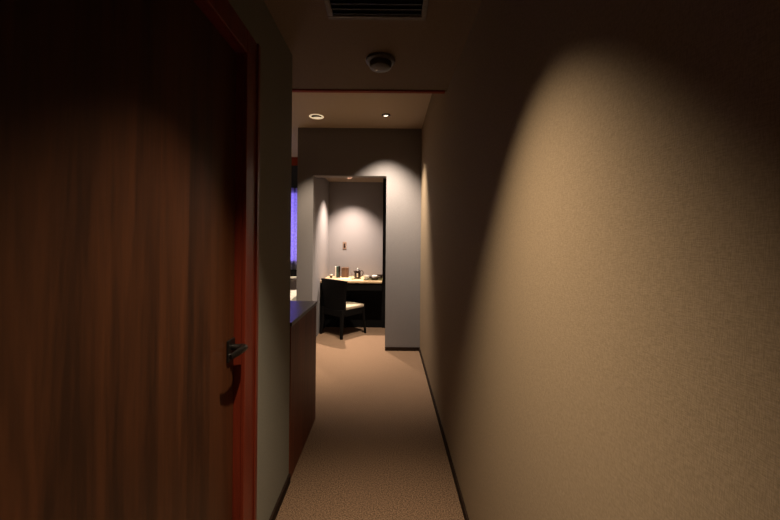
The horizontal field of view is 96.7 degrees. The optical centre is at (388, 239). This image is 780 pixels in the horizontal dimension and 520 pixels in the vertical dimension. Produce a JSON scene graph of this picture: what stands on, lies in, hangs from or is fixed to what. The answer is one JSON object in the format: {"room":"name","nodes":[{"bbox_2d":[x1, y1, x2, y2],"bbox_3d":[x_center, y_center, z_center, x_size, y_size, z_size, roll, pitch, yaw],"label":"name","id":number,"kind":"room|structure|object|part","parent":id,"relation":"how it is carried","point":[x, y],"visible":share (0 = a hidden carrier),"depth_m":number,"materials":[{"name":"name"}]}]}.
{"room":"hotel room hallway","nodes":[
{"label":"hotel room hallway","id":0,"kind":"room"},
{"bbox_2d":[228,0,291,519],"bbox_3d":[-0.566,0.148,0.142,0.120,2.195,3.285,1,0,0],"label":"wall","id":1,"kind":"structure","parent":0,"point":[276,57],"depth_m":1.51,"materials":[{"name":"beige paint"}]},
{"bbox_2d":[0,0,260,519],"bbox_3d":[-0.534,0.260,0.790,0.132,1.970,1.020,1,0,0],"label":"door","id":2,"kind":"structure","parent":1,"relation":"in","point":[130,129],"depth_m":0.70,"materials":[{"name":"brown wood"}]},
{"bbox_3d":[-0.544,0.260,0.790,0.112,1.970,1.020,0,0,0],"label":"frame","id":3,"kind":"part","parent":2,"relation":"part of","materials":[{"name":"red wood"}]},
{"bbox_3d":[-0.498,0.357,1.116,0.058,0.026,0.110,0,0,0],"label":"handle","id":4,"kind":"part","parent":2,"relation":"part of","materials":[{"name":"black metal"}]},
{"bbox_2d":[269,473,290,519],"bbox_3d":[-0.511,1.223,0.193,0.010,0.045,3.185,1,0,0],"label":"baseboard","id":5,"kind":"structure","parent":1,"relation":"attached to","point":[273,516],"depth_m":1.63,"materials":[{"name":"black wood"}]},
{"bbox_2d":[290,157,297,289],"bbox_3d":[-2.570,-0.027,5.415,3.060,2.510,0.170,1,0,0],"label":"wall window","id":6,"kind":"structure","parent":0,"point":[293,282],"depth_m":5.38,"materials":[{"name":"black glass"}]},
{"bbox_2d":[291,165,297,187],"bbox_3d":[-1.714,-0.978,5.367,1.355,0.345,0.065,1,0,0],"label":"roller blind","id":7,"kind":"object","parent":6,"relation":"attached to","point":[294,168],"visible":0.02,"depth_m":5.33,"materials":[{"name":"black fabric"}]},
{"bbox_2d":[291,188,296,269],"bbox_3d":[-1.860,-0.296,5.365,0.975,1.500,0.020,1,0,0],"label":"sheer curtain","id":8,"kind":"object","parent":7,"relation":"hanging from","point":[293,193],"visible":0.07,"depth_m":5.36,"materials":[{"name":"fabric"}]},
{"bbox_2d":[315,178,328,336],"bbox_3d":[-0.980,-0.014,4.725,0.120,2.510,1.350,1,0,0],"label":"wall","id":9,"kind":"structure","parent":0,"point":[322,184],"depth_m":4.67,"materials":[{"name":"white paint"}]},
{"bbox_2d":[326,178,382,181],"bbox_3d":[-0.452,-0.940,4.665,0.920,0.120,1.230,1,0,0],"label":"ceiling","id":10,"kind":"structure","parent":0,"point":[328,179],"depth_m":5.07,"materials":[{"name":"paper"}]},
{"bbox_2d":[328,182,382,275],"bbox_3d":[-0.460,-0.009,5.340,0.920,2.510,0.120,1,0,0],"label":"wall","id":11,"kind":"structure","parent":0,"point":[355,208],"depth_m":5.28,"materials":[{"name":"white paint"}]},
{"bbox_2d":[296,128,421,346],"bbox_3d":[-0.341,-0.008,3.985,1.398,2.510,0.130,1,0,0],"label":"wall","id":12,"kind":"structure","parent":0,"point":[394,155],"depth_m":3.92,"materials":[{"name":"white paint"}]},
{"bbox_2d":[385,347,418,350],"bbox_3d":[-0.356,1.226,3.916,1.389,0.042,0.009,1,0,0],"label":"baseboard","id":13,"kind":"structure","parent":12,"relation":"attached to","point":[386,348],"depth_m":3.91,"materials":[{"name":"black wood"}]},
{"bbox_2d":[292,92,431,156],"bbox_3d":[-1.859,-1.331,3.853,4.458,0.110,3.295,1,0,0],"label":"ceiling","id":14,"kind":"structure","parent":0,"point":[338,110],"depth_m":3.38,"materials":[{"name":"paint"}]},
{"bbox_2d":[309,114,323,118],"bbox_3d":[-0.744,-1.260,3.560,0.146,0.013,0.146,1,0,0],"label":"recessed light","id":15,"kind":"object","parent":14,"relation":"in","point":[313,116],"visible":1,"depth_m":3.56,"materials":[{"name":"beige metal"}]},
{"bbox_2d":[275,327,463,519],"bbox_3d":[-1.811,1.274,2.200,4.800,0.080,7.600,1,0,0],"label":"floor","id":16,"kind":"structure","parent":0,"point":[374,448],"depth_m":2.12,"materials":[{"name":"brown carpet"}]},
{"bbox_2d":[290,290,295,300],"bbox_3d":[-1.988,0.970,4.440,1.560,0.526,1.240,1,0,0],"label":"bed","id":17,"kind":"object","parent":16,"relation":"on","point":[292,292],"visible":0.02,"depth_m":4.60,"materials":[{"name":"white fabric"}]},
{"bbox_2d":[289,301,316,476],"bbox_3d":[-1.084,0.831,2.119,1.159,0.820,0.661,1,0,0],"label":"base cabinet","id":18,"kind":"object","parent":16,"relation":"on","point":[302,394],"visible":0.22,"depth_m":2.03,"materials":[{"name":"brown wood"}]},
{"bbox_2d":[319,278,365,339],"bbox_3d":[-0.595,0.874,4.598,0.510,0.745,0.479,0,0,41],"label":"desk chair","id":19,"kind":"object","parent":16,"relation":"on","point":[335,303],"visible":1,"depth_m":4.45,"materials":[{"name":"black wood"}]},
{"bbox_3d":[-0.880,1.062,4.606,0.072,0.364,0.069,1,0,41],"label":"leg","id":20,"kind":"part","parent":19,"relation":"part of","materials":[{"name":"black wood"}]},
{"bbox_3d":[-0.706,0.722,4.449,0.484,0.443,0.106,1,0,41],"label":"backrest","id":21,"kind":"part","parent":19,"relation":"part of","materials":[{"name":"black wood"}]},
{"bbox_3d":[-0.596,1.065,4.359,0.072,0.364,0.069,1,0,41],"label":"leg","id":22,"kind":"part","parent":19,"relation":"part of","materials":[{"name":"black wood"}]},
{"bbox_3d":[-0.614,0.935,4.624,0.390,0.080,0.388,1,0,41],"label":"seat rail","id":23,"kind":"part","parent":19,"relation":"part of","materials":[{"name":"black wood"}]},
{"bbox_3d":[-0.601,0.874,4.638,0.396,0.042,0.375,1,0,41],"label":"seat","id":24,"kind":"part","parent":19,"relation":"part of","materials":[{"name":"beige fabric"}]},
{"bbox_3d":[-0.337,1.075,4.650,0.067,0.349,0.041,0,0,-27],"label":"leg","id":25,"kind":"part","parent":19,"relation":"part of","materials":[{"name":"black wood"}]},
{"bbox_2d":[320,276,381,328],"bbox_3d":[-0.512,0.898,4.966,0.828,0.695,0.623,1,0,0],"label":"desk","id":26,"kind":"object","parent":16,"relation":"on","point":[368,293],"visible":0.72,"depth_m":4.95,"materials":[{"name":"brown wood"}]},
{"bbox_2d":[335,266,339,277],"bbox_3d":[-0.752,0.466,5.080,0.070,0.166,0.092,1,0,-12],"label":"folder","id":27,"kind":"object","parent":26,"relation":"on","point":[337,268],"visible":1,"depth_m":5.04,"materials":[{"name":"white plastic"}]},
{"bbox_2d":[341,267,348,276],"bbox_3d":[-0.648,0.478,5.140,0.104,0.143,0.094,1,0,0],"label":"tissue box","id":28,"kind":"object","parent":26,"relation":"on","point":[344,270],"visible":0.99,"depth_m":5.10,"materials":[{"name":"brown wood"}]},
{"bbox_3d":[-0.509,0.629,4.684,0.828,0.104,0.018,0,0,0],"label":"drawer","id":29,"kind":"part","parent":26,"relation":"part of","materials":[{"name":"black paint"}]},
{"bbox_3d":[-0.512,0.911,4.960,0.828,0.669,0.020,0,0,0],"label":"modesty panel","id":30,"kind":"part","parent":26,"relation":"part of","materials":[{"name":"black paint"}]},
{"bbox_2d":[354,268,362,278],"bbox_3d":[-0.437,0.475,4.950,0.108,0.152,0.107,0,0,45],"label":"kettle","id":31,"kind":"object","parent":26,"relation":"on","point":[357,271],"visible":0.98,"depth_m":4.92,"materials":[{"name":"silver plastic"}]},
{"bbox_2d":[363,278,382,280],"bbox_3d":[-0.219,0.547,4.812,0.260,0.013,0.175,1,0,0],"label":"tray","id":32,"kind":"object","parent":26,"relation":"on","point":[369,279],"visible":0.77,"depth_m":4.73,"materials":[{"name":"beige wood"}]},
{"bbox_2d":[369,275,380,279],"bbox_3d":[-0.198,0.516,4.800,0.172,0.062,0.172,1,0,0],"label":"bowl","id":33,"kind":"object","parent":32,"relation":"on","point":[373,277],"visible":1,"depth_m":4.76,"materials":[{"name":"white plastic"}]},
{"bbox_2d":[382,178,385,327],"bbox_3d":[-0.047,0.187,5.105,0.087,2.126,0.350,1,0,0],"label":"panel","id":34,"kind":"object","parent":16,"relation":"on","point":[384,179],"visible":0.46,"depth_m":4.93,"materials":[{"name":"black paint"}]},
{"bbox_2d":[264,0,481,91],"bbox_3d":[-1.861,-1.174,0.352,4.458,0.425,3.705,1,0,0],"label":"ceiling","id":35,"kind":"structure","parent":0,"point":[327,53],"depth_m":1.68,"materials":[{"name":"paint"}]},
{"bbox_2d":[324,0,428,19],"bbox_3d":[-0.050,-0.940,1.270,0.412,0.011,0.412,1,0,0],"label":"ceiling vent","id":36,"kind":"object","parent":35,"relation":"in","point":[342,9],"visible":1,"depth_m":1.42,"materials":[{"name":"metal"}]},
{"bbox_2d":[366,52,394,72],"bbox_3d":[-0.045,-0.918,1.820,0.156,0.055,0.156,1,0,0],"label":"smoke detector","id":37,"kind":"object","parent":35,"relation":"attached to","point":[378,62],"visible":1,"depth_m":1.78,"materials":[{"name":"plastic"}]},
{"bbox_2d":[420,0,779,519],"bbox_3d":[0.418,-0.056,2.000,0.120,2.620,7.000,1,0,0],"label":"wall","id":38,"kind":"structure","parent":0,"point":[600,262],"depth_m":0.56,"materials":[{"name":"beige paint"}]},
{"bbox_2d":[292,89,444,93],"bbox_3d":[-1.869,-0.967,2.201,4.446,0.028,0.032,1,0,0],"label":"trim","id":39,"kind":"structure","parent":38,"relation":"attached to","point":[293,90],"depth_m":2.19,"materials":[{"name":"brown wood"}]},
{"bbox_2d":[419,347,468,519],"bbox_3d":[0.343,1.232,1.260,0.009,0.042,5.320,1,0,0],"label":"baseboard","id":40,"kind":"structure","parent":38,"relation":"attached to","point":[456,482],"depth_m":2.00,"materials":[{"name":"black wood"}]}
]}

